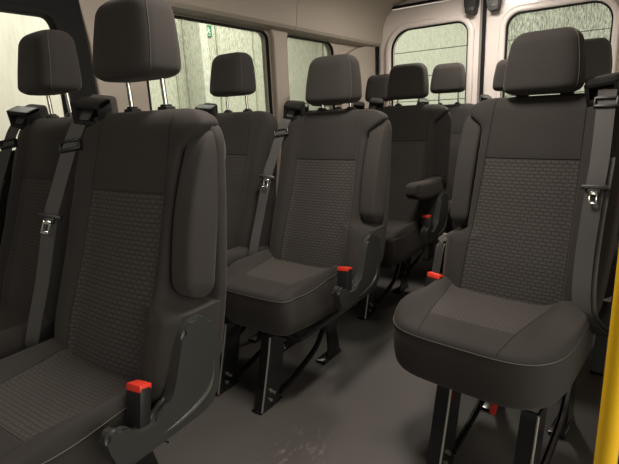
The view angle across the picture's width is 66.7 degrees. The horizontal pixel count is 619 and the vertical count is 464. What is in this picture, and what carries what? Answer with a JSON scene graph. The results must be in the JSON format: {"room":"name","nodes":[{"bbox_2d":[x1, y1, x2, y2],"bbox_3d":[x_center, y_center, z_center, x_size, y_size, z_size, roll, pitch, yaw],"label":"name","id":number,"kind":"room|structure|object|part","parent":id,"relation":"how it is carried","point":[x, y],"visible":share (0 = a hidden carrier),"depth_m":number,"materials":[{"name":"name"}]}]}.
{"room":"vehicle interior","nodes":[
{"label":"vehicle interior","id":0,"kind":"room"},
{"bbox_2d":[46,14,357,194],"bbox_3d":[-0.983,-0.351,1.919,0.050,1.900,5.240,7,17,35],"label":"wall","id":1,"kind":"structure","parent":0,"point":[338,48],"depth_m":2.87,"materials":[{"name":"plastic"}]},
{"bbox_2d":[0,1,73,157],"bbox_3d":[-1.187,-0.497,1.547,0.074,0.532,0.797,7,17,35],"label":"window","id":2,"kind":"structure","parent":1,"relation":"in","point":[53,21],"depth_m":1.72,"materials":[{"name":"black rubber"}]},
{"bbox_2d":[0,0,96,244],"bbox_3d":[-1.672,-0.189,0.893,0.030,1.140,2.760,7,17,35],"label":"trim","id":3,"kind":"structure","parent":1,"relation":"attached to","point":[69,13],"depth_m":1.82,"materials":[{"name":"black plastic"}]},
{"bbox_2d":[79,0,149,112],"bbox_3d":[-0.810,-0.375,2.096,0.030,1.245,0.290,7,17,35],"label":"trim","id":4,"kind":"structure","parent":1,"relation":"attached to","point":[88,8],"depth_m":1.98,"materials":[{"name":"beige plastic"}]},
{"bbox_2d":[147,15,272,114],"bbox_3d":[-0.502,-0.801,2.507,0.037,0.597,0.892,7,17,35],"label":"window","id":5,"kind":"structure","parent":1,"relation":"in","point":[175,16],"depth_m":2.69,"materials":[{"name":"black rubber"}]},
{"bbox_2d":[166,0,297,32],"bbox_3d":[-0.398,-1.255,2.222,0.440,0.405,1.363,7,17,35],"label":"trim","id":6,"kind":"structure","parent":1,"relation":"attached to","point":[280,15],"depth_m":2.52,"materials":[{"name":"beige plastic"}]},
{"bbox_2d":[268,29,289,171],"bbox_3d":[-0.163,-0.624,2.979,0.030,1.245,0.175,7,17,35],"label":"trim","id":7,"kind":"structure","parent":1,"relation":"attached to","point":[278,38],"depth_m":2.87,"materials":[{"name":"beige plastic"}]},
{"bbox_2d":[287,35,334,108],"bbox_3d":[0.010,-0.998,3.205,0.037,0.597,0.557,7,17,35],"label":"window","id":8,"kind":"structure","parent":1,"relation":"in","point":[290,36],"depth_m":3.16,"materials":[{"name":"black rubber"}]},
{"bbox_2d":[288,0,406,47],"bbox_3d":[0.325,-1.534,3.209,0.440,0.405,1.138,7,17,35],"label":"trim","id":9,"kind":"structure","parent":1,"relation":"attached to","point":[360,23],"depth_m":3.26,"materials":[{"name":"beige plastic"}]},
{"bbox_2d":[339,46,374,108],"bbox_3d":[0.378,-0.826,3.712,0.050,1.235,0.540,7,17,35],"label":"trim","id":10,"kind":"structure","parent":1,"relation":"attached to","point":[365,55],"depth_m":3.67,"materials":[{"name":"beige plastic"}]},
{"bbox_2d":[153,239,618,463],"bbox_3d":[-0.067,0.702,1.563,2.120,0.050,5.270,7,17,35],"label":"floor","id":11,"kind":"structure","parent":0,"point":[360,406],"depth_m":1.65,"materials":[{"name":"plastic"}]},
{"bbox_2d":[0,29,81,359],"bbox_3d":[-0.998,0.065,1.456,0.572,1.318,0.663,8,18,37],"label":"passenger seat","id":12,"kind":"object","parent":11,"relation":"on","point":[48,63],"visible":0.54,"depth_m":1.50,"materials":[{"name":"fabric"}]},
{"bbox_3d":[-0.989,-0.397,1.636,0.093,0.086,0.075,0,14,10],"label":"guide frame","id":13,"kind":"part","parent":12,"relation":"part of","materials":[{"name":"black plastic"}]},
{"bbox_2d":[0,300,54,359],"bbox_3d":[-0.980,0.347,1.478,0.500,0.203,0.530,8,18,37],"label":"seat cushion","id":14,"kind":"object","parent":12,"relation":"on","point":[14,314],"depth_m":1.37,"materials":[{"name":"fabric"}]},
{"bbox_3d":[-0.872,-0.036,1.547,0.490,0.658,0.273,8,18,37],"label":"backrest","id":15,"kind":"part","parent":12,"relation":"part of","materials":[{"name":"fabric"}]},
{"bbox_3d":[-0.873,-0.421,1.583,0.012,0.134,0.018,8,18,37],"label":"headrest post","id":16,"kind":"part","parent":12,"relation":"part of","materials":[{"name":"silver metal"}]},
{"bbox_3d":[-0.769,-0.406,1.503,0.012,0.134,0.018,8,18,37],"label":"headrest post","id":17,"kind":"part","parent":12,"relation":"part of","materials":[{"name":"silver metal"}]},
{"bbox_2d":[0,0,226,463],"bbox_3d":[-0.570,0.138,1.084,0.582,1.318,0.661,7,17,33],"label":"passenger seat","id":18,"kind":"object","parent":11,"relation":"on","point":[132,358],"visible":1,"depth_m":1.10,"materials":[{"name":"fabric"}]},
{"bbox_3d":[-0.703,-0.013,1.253,0.028,0.038,0.013,-2,14,2],"label":"tongue plate","id":19,"kind":"part","parent":18,"relation":"part of","materials":[{"name":"silver metal"}]},
{"bbox_2d":[0,338,180,463],"bbox_3d":[-0.581,0.416,1.127,0.425,0.203,0.530,7,17,33],"label":"seat cushion","id":20,"kind":"object","parent":18,"relation":"on","point":[58,396],"depth_m":1.02,"materials":[{"name":"fabric"}]},
{"bbox_3d":[-0.585,-0.323,1.266,0.093,0.086,0.075,-1,14,6],"label":"guide frame","id":21,"kind":"part","parent":18,"relation":"part of","materials":[{"name":"black plastic"}]},
{"bbox_3d":[-0.466,-0.350,1.221,0.012,0.134,0.018,7,17,33],"label":"headrest post","id":22,"kind":"part","parent":18,"relation":"part of","materials":[{"name":"silver metal"}]},
{"bbox_3d":[-0.454,0.035,1.187,0.488,0.658,0.278,7,17,33],"label":"backrest","id":23,"kind":"part","parent":18,"relation":"part of","materials":[{"name":"fabric"}]},
{"bbox_3d":[-0.506,0.606,1.355,0.048,0.275,0.135,7,17,33],"label":"leg","id":24,"kind":"part","parent":18,"relation":"part of","materials":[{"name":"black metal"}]},
{"bbox_3d":[-0.355,-0.337,1.150,0.012,0.134,0.018,7,17,33],"label":"headrest post","id":25,"kind":"part","parent":18,"relation":"part of","materials":[{"name":"silver metal"}]},
{"bbox_3d":[-0.256,-0.041,1.094,0.066,0.380,0.163,7,17,33],"label":"armrest","id":26,"kind":"part","parent":18,"relation":"part of","materials":[{"name":"fabric"}]},
{"bbox_2d":[195,52,277,342],"bbox_3d":[-0.520,-0.125,2.133,0.572,1.318,0.663,8,18,37],"label":"passenger seat","id":27,"kind":"object","parent":11,"relation":"on","point":[248,134],"visible":0.38,"depth_m":2.12,"materials":[{"name":"fabric"}]},
{"bbox_3d":[-0.511,-0.587,2.313,0.093,0.086,0.075,0,14,10],"label":"guide frame","id":28,"kind":"part","parent":27,"relation":"part of","materials":[{"name":"black plastic"}]},
{"bbox_3d":[-0.395,-0.612,2.260,0.012,0.134,0.018,8,18,37],"label":"headrest post","id":29,"kind":"part","parent":27,"relation":"part of","materials":[{"name":"silver metal"}]},
{"bbox_3d":[-0.395,-0.226,2.224,0.490,0.658,0.273,8,18,37],"label":"backrest","id":30,"kind":"part","parent":27,"relation":"part of","materials":[{"name":"fabric"}]},
{"bbox_3d":[-0.291,-0.597,2.180,0.012,0.134,0.018,8,18,37],"label":"headrest post","id":31,"kind":"part","parent":27,"relation":"part of","materials":[{"name":"silver metal"}]},
{"bbox_2d":[227,246,268,267],"bbox_3d":[-0.503,0.157,2.155,0.500,0.203,0.530,8,18,37],"label":"seat cushion","id":32,"kind":"object","parent":27,"relation":"on","point":[234,253],"depth_m":2.02,"materials":[{"name":"fabric"}]},
{"bbox_3d":[-0.237,0.372,2.243,0.048,0.275,0.135,8,18,37],"label":"leg","id":33,"kind":"part","parent":27,"relation":"part of","materials":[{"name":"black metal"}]},
{"bbox_2d":[215,54,391,414],"bbox_3d":[-0.064,-0.032,1.813,0.574,1.252,0.671,7,17,35],"label":"passenger seat","id":34,"kind":"object","parent":11,"relation":"on","point":[324,255],"visible":0.98,"depth_m":1.81,"materials":[{"name":"fabric"}]},
{"bbox_3d":[-0.329,0.479,1.841,0.046,0.271,0.166,7,17,35],"label":"leg","id":35,"kind":"part","parent":34,"relation":"part of","materials":[{"name":"black metal"}]},
{"bbox_3d":[-0.186,-0.205,1.981,0.028,0.037,0.013,-2,14,4],"label":"tongue plate","id":36,"kind":"part","parent":34,"relation":"part of","materials":[{"name":"silver metal"}]},
{"bbox_3d":[-0.150,0.502,1.716,0.046,0.271,0.166,7,17,35],"label":"leg","id":37,"kind":"part","parent":34,"relation":"part of","materials":[{"name":"black metal"}]},
{"bbox_2d":[225,248,337,335],"bbox_3d":[-0.091,0.204,1.880,0.404,0.200,0.503,7,17,35],"label":"seat cushion","id":38,"kind":"object","parent":34,"relation":"on","point":[275,291],"depth_m":1.71,"materials":[{"name":"fabric"}]},
{"bbox_3d":[-0.100,0.391,2.152,0.048,0.271,0.135,7,17,35],"label":"leg","id":39,"kind":"part","parent":34,"relation":"part of","materials":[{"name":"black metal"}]},
{"bbox_3d":[-0.064,-0.510,1.990,0.093,0.085,0.075,-1,14,8],"label":"guide frame","id":40,"kind":"part","parent":34,"relation":"part of","materials":[{"name":"black plastic"}]},
{"bbox_3d":[0.079,0.414,2.027,0.048,0.271,0.135,7,17,35],"label":"leg","id":41,"kind":"part","parent":34,"relation":"part of","materials":[{"name":"black metal"}]},
{"bbox_3d":[0.061,-0.156,1.907,0.488,0.648,0.278,7,17,35],"label":"backrest","id":42,"kind":"part","parent":34,"relation":"part of","materials":[{"name":"fabric"}]},
{"bbox_3d":[0.256,-0.229,1.806,0.066,0.374,0.163,7,17,35],"label":"armrest","id":43,"kind":"part","parent":34,"relation":"part of","materials":[{"name":"fabric"}]},
{"bbox_2d":[305,103,356,111],"bbox_3d":[-0.044,-0.296,2.834,0.572,1.268,0.663,7,17,35],"label":"passenger seat","id":44,"kind":"object","parent":11,"relation":"on","point":[337,108],"visible":0.05,"depth_m":2.91,"materials":[{"name":"fabric"}]},
{"bbox_3d":[-0.049,-0.781,3.009,0.093,0.086,0.075,-1,14,8],"label":"guide frame","id":45,"kind":"part","parent":44,"relation":"part of","materials":[{"name":"metal"}]},
{"bbox_3d":[0.075,-0.421,2.924,0.490,0.658,0.273,7,17,35],"label":"backrest","id":46,"kind":"part","parent":44,"relation":"part of","materials":[{"name":"fabric"}]},
{"bbox_2d":[354,74,392,109],"bbox_3d":[0.365,-0.451,3.343,0.523,1.288,0.661,7,17,35],"label":"passenger seat","id":47,"kind":"object","parent":11,"relation":"on","point":[376,87],"visible":0.1,"depth_m":3.36,"materials":[{"name":"fabric"}]},
{"bbox_3d":[0.370,-0.925,3.513,0.089,0.086,0.073,-1,14,6],"label":"guide frame","id":48,"kind":"part","parent":47,"relation":"part of","materials":[{"name":"black plastic"}]},
{"bbox_2d":[357,63,451,319],"bbox_3d":[0.393,-0.246,2.536,0.593,1.278,0.672,7,17,35],"label":"passenger seat","id":49,"kind":"object","parent":11,"relation":"on","point":[421,132],"visible":0.66,"depth_m":2.54,"materials":[{"name":"fabric"}]},
{"bbox_3d":[0.304,0.298,2.445,0.046,0.275,0.166,7,17,35],"label":"leg","id":50,"kind":"part","parent":49,"relation":"part of","materials":[{"name":"black metal"}]},
{"bbox_3d":[0.386,-0.728,2.719,0.093,0.086,0.075,-1,14,8],"label":"guide frame","id":51,"kind":"part","parent":49,"relation":"part of","materials":[{"name":"black plastic"}]},
{"bbox_3d":[0.533,0.210,2.755,0.048,0.275,0.135,7,17,35],"label":"leg","id":52,"kind":"part","parent":49,"relation":"part of","materials":[{"name":"black metal"}]},
{"bbox_2d":[380,219,426,266],"bbox_3d":[0.378,0.011,2.581,0.425,0.203,0.530,7,17,35],"label":"seat cushion","id":53,"kind":"object","parent":49,"relation":"on","point":[403,240],"depth_m":2.38,"materials":[{"name":"fabric"}]},
{"bbox_3d":[0.510,-0.369,2.636,0.488,0.658,0.278,7,17,35],"label":"backrest","id":54,"kind":"part","parent":49,"relation":"part of","materials":[{"name":"fabric"}]},
{"bbox_3d":[0.595,-0.222,2.414,0.066,0.100,0.388,7,17,35],"label":"armrest","id":55,"kind":"part","parent":49,"relation":"part of","materials":[{"name":"fabric"}]},
{"bbox_2d":[397,63,474,277],"bbox_3d":[0.769,-0.414,3.057,0.512,1.318,0.661,7,17,35],"label":"passenger seat","id":56,"kind":"object","parent":11,"relation":"on","point":[448,77],"visible":0.23,"depth_m":3.07,"materials":[{"name":"fabric"}]},
{"bbox_3d":[0.614,0.142,3.013,0.041,0.275,0.166,7,17,35],"label":"leg","id":57,"kind":"part","parent":56,"relation":"part of","materials":[{"name":"black metal"}]},
{"bbox_3d":[0.777,-0.873,3.230,0.088,0.086,0.073,-1,14,5],"label":"guide frame","id":58,"kind":"part","parent":56,"relation":"part of","materials":[{"name":"black plastic"}]},
{"bbox_3d":[0.843,0.055,3.324,0.043,0.275,0.135,7,17,35],"label":"leg","id":59,"kind":"part","parent":56,"relation":"part of","materials":[{"name":"black metal"}]},
{"bbox_2d":[445,200,452,232],"bbox_3d":[0.785,-0.132,3.081,0.450,0.203,0.530,7,17,35],"label":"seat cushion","id":60,"kind":"object","parent":56,"relation":"on","point":[449,222],"depth_m":2.82,"materials":[{"name":"fabric"}]},
{"bbox_3d":[0.886,-0.515,3.155,0.441,0.658,0.273,7,17,35],"label":"backrest","id":61,"kind":"part","parent":56,"relation":"part of","materials":[{"name":"fabric"}]},
{"bbox_2d":[452,59,506,229],"bbox_3d":[1.098,-0.367,2.829,0.455,1.308,0.661,7,17,35],"label":"passenger seat","id":62,"kind":"object","parent":11,"relation":"on","point":[498,79],"visible":0.11,"depth_m":2.88,"materials":[{"name":"fabric"}]},
{"bbox_2d":[452,221,459,229],"bbox_3d":[1.111,-0.090,2.854,0.400,0.203,0.530,7,17,35],"label":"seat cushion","id":63,"kind":"object","parent":62,"relation":"on","point":[454,226],"depth_m":2.76,"materials":[{"name":"fabric"}]},
{"bbox_3d":[1.119,-0.829,2.992,0.084,0.086,0.070,-2,14,2],"label":"guide frame","id":64,"kind":"part","parent":62,"relation":"part of","materials":[{"name":"metal"}]},
{"bbox_2d":[393,27,618,463],"bbox_3d":[0.588,0.047,1.385,0.569,1.249,0.657,9,18,40],"label":"passenger seat","id":65,"kind":"object","parent":11,"relation":"on","point":[505,314],"visible":1,"depth_m":1.38,"materials":[{"name":"fabric"}]},
{"bbox_3d":[0.391,0.561,1.373,0.046,0.275,0.166,9,18,40],"label":"leg","id":66,"kind":"part","parent":65,"relation":"part of","materials":[{"name":"black metal"}]},
{"bbox_3d":[0.559,-0.214,1.640,0.066,0.380,0.163,9,18,40],"label":"armrest","id":67,"kind":"part","parent":65,"relation":"part of","materials":[{"name":"fabric"}]},
{"bbox_3d":[0.649,0.478,1.661,0.048,0.275,0.135,9,18,40],"label":"leg","id":68,"kind":"part","parent":65,"relation":"part of","materials":[{"name":"metal"}]},
{"bbox_2d":[393,275,593,409],"bbox_3d":[0.558,0.288,1.437,0.490,0.203,0.530,9,18,40],"label":"seat cushion","id":69,"kind":"object","parent":65,"relation":"on","point":[493,341],"depth_m":1.27,"materials":[{"name":"fabric"}]},
{"bbox_3d":[0.565,0.590,1.226,0.046,0.275,0.166,9,18,40],"label":"leg","id":70,"kind":"part","parent":65,"relation":"part of","materials":[{"name":"black metal"}]},
{"bbox_3d":[0.688,-0.092,1.491,0.488,0.658,0.278,9,18,40],"label":"backrest","id":71,"kind":"part","parent":65,"relation":"part of","materials":[{"name":"fabric"}]},
{"bbox_3d":[0.823,0.507,1.513,0.048,0.275,0.135,9,18,40],"label":"leg","id":72,"kind":"part","parent":65,"relation":"part of","materials":[{"name":"black metal"}]},
{"bbox_3d":[0.778,-0.094,1.292,0.023,0.035,0.013,9,18,40],"label":"tongue plate","id":73,"kind":"part","parent":65,"relation":"part of","materials":[{"name":"silver metal"}]},
{"bbox_3d":[0.846,-0.409,1.353,0.093,0.086,0.075,9,18,40],"label":"guide frame","id":74,"kind":"part","parent":65,"relation":"part of","materials":[{"name":"black plastic"}]},
{"bbox_2d":[584,37,618,375],"bbox_3d":[1.122,-0.168,2.039,0.562,1.303,0.657,7,17,35],"label":"passenger seat","id":75,"kind":"object","parent":11,"relation":"on","point":[598,50],"visible":0.11,"depth_m":1.85,"materials":[{"name":"fabric"}]},
{"bbox_3d":[1.159,0.405,1.861,0.046,0.275,0.166,7,17,35],"label":"leg","id":76,"kind":"part","parent":75,"relation":"part of","materials":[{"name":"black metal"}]},
{"bbox_2d":[604,236,618,298],"bbox_3d":[1.108,0.102,2.084,0.490,0.203,0.530,7,17,35],"label":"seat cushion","id":77,"kind":"object","parent":75,"relation":"on","point":[609,292],"depth_m":1.81,"materials":[{"name":"fabric"}]},
{"bbox_2d":[593,249,618,463],"bbox_3d":[0.500,-0.090,0.715,0.036,1.845,0.045,-11,16,-29],"label":"pole","id":78,"kind":"object","parent":11,"relation":"on","point":[607,439],"visible":1,"depth_m":0.79,"materials":[{"name":"yellow metal"}]},
{"bbox_2d":[375,0,447,74],"bbox_3d":[1.397,-0.838,3.381,2.060,1.930,0.060,7,17,35],"label":"wall","id":79,"kind":"structure","parent":0,"point":[407,1],"depth_m":3.59,"materials":[{"name":"paint"}]},
{"bbox_2d":[376,0,442,74],"bbox_3d":[1.375,-0.775,3.361,1.980,1.800,0.030,7,17,35],"label":"trim","id":80,"kind":"structure","parent":79,"relation":"attached to","point":[426,1],"depth_m":3.58,"materials":[{"name":"black plastic"}]},
{"bbox_2d":[380,0,480,106],"bbox_3d":[0.928,-0.842,3.711,0.809,1.760,0.090,7,17,35],"label":"door","id":81,"kind":"structure","parent":79,"relation":"in","point":[397,22],"depth_m":3.47,"materials":[{"name":"paint"}]},
{"bbox_2d":[464,0,479,14],"bbox_3d":[1.127,-1.590,3.268,0.088,0.135,0.094,7,17,35],"label":"door latch","id":82,"kind":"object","parent":81,"relation":"attached to","point":[471,7],"depth_m":3.25,"materials":[{"name":"black plastic"}]},
{"bbox_2d":[477,0,482,102],"bbox_3d":[1.244,-0.799,3.480,0.017,1.760,0.038,7,17,35],"label":"door frame","id":83,"kind":"structure","parent":79,"relation":"attached to","point":[481,6],"depth_m":3.34,"materials":[{"name":"grey"}]},
{"bbox_2d":[479,0,486,98],"bbox_3d":[1.273,-0.802,3.488,0.028,1.760,0.070,7,17,35],"label":"trim","id":84,"kind":"structure","parent":79,"relation":"attached to","point":[484,1],"depth_m":3.33,"materials":[{"name":"black rubber"}]},
{"bbox_2d":[483,0,618,97],"bbox_3d":[1.730,-0.739,3.152,1.125,1.760,0.090,7,17,35],"label":"door","id":85,"kind":"structure","parent":79,"relation":"in","point":[497,22],"depth_m":3.19,"materials":[{"name":"paint"}]},
{"bbox_2d":[486,0,501,11],"bbox_3d":[1.250,-1.574,3.183,0.088,0.135,0.094,7,17,35],"label":"door latch","id":86,"kind":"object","parent":85,"relation":"attached to","point":[492,5],"depth_m":3.17,"materials":[{"name":"black plastic"}]},
{"bbox_2d":[508,3,610,45],"bbox_3d":[1.641,-1.103,3.146,0.636,0.751,0.004,7,17,35],"label":"window","id":87,"kind":"structure","parent":85,"relation":"attached to","point":[591,3],"depth_m":3.07,"materials":[{"name":"clear glass"}]},
{"label":"outside","id":88,"kind":"structure","parent":0,"visible":0},
{"bbox_3d":[1.472,1.030,2.391,12.100,0.020,13.000,7,17,35],"label":"ground","id":89,"kind":"structure","parent":88,"visible":0},
{"bbox_2d":[181,20,212,108],"bbox_3d":[-1.682,-1.749,7.447,0.380,3.200,0.150,7,17,35],"label":"pillar","id":90,"kind":"structure","parent":89,"relation":"on","point":[195,38],"depth_m":7.16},
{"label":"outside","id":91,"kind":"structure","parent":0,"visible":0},
{"bbox_2d":[0,12,319,150],"bbox_3d":[-3.576,-2.087,5.212,0.200,5.100,13.000,7,17,35],"label":"wall","id":92,"kind":"structure","parent":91,"point":[13,27],"depth_m":7.26,"materials":[{"name":"concrete"}]},
{"bbox_2d":[206,25,211,36],"bbox_3d":[-1.631,-3.246,7.587,0.020,0.175,0.129,7,17,35],"label":"exit sign","id":93,"kind":"object","parent":92,"relation":"attached to","point":[209,30],"visible":0.7,"depth_m":7.59,"materials":[{"name":"green plastic"}]},
{"bbox_2d":[176,25,258,112],"bbox_3d":[-1.773,-2.684,7.492,0.025,5.000,4.530,7,17,35],"label":"trim","id":94,"kind":"structure","parent":92,"relation":"attached to","point":[215,27],"depth_m":7.98,"materials":[{"name":"grey metal"}]},
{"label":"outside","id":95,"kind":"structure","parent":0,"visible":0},
{"bbox_2d":[317,43,322,56],"bbox_3d":[5.107,-2.894,6.884,12.100,5.100,0.200,7,17,35],"label":"wall","id":96,"kind":"structure","parent":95,"point":[318,44],"depth_m":10.05,"materials":[{"name":"paint"}]},
{"bbox_2d":[322,0,611,108],"bbox_3d":[2.812,-2.433,8.512,6.120,3.620,0.070,7,17,35],"label":"garage door","id":97,"kind":"structure","parent":96,"relation":"in","point":[431,46],"depth_m":8.35,"materials":[{"name":"grey"}]}
]}

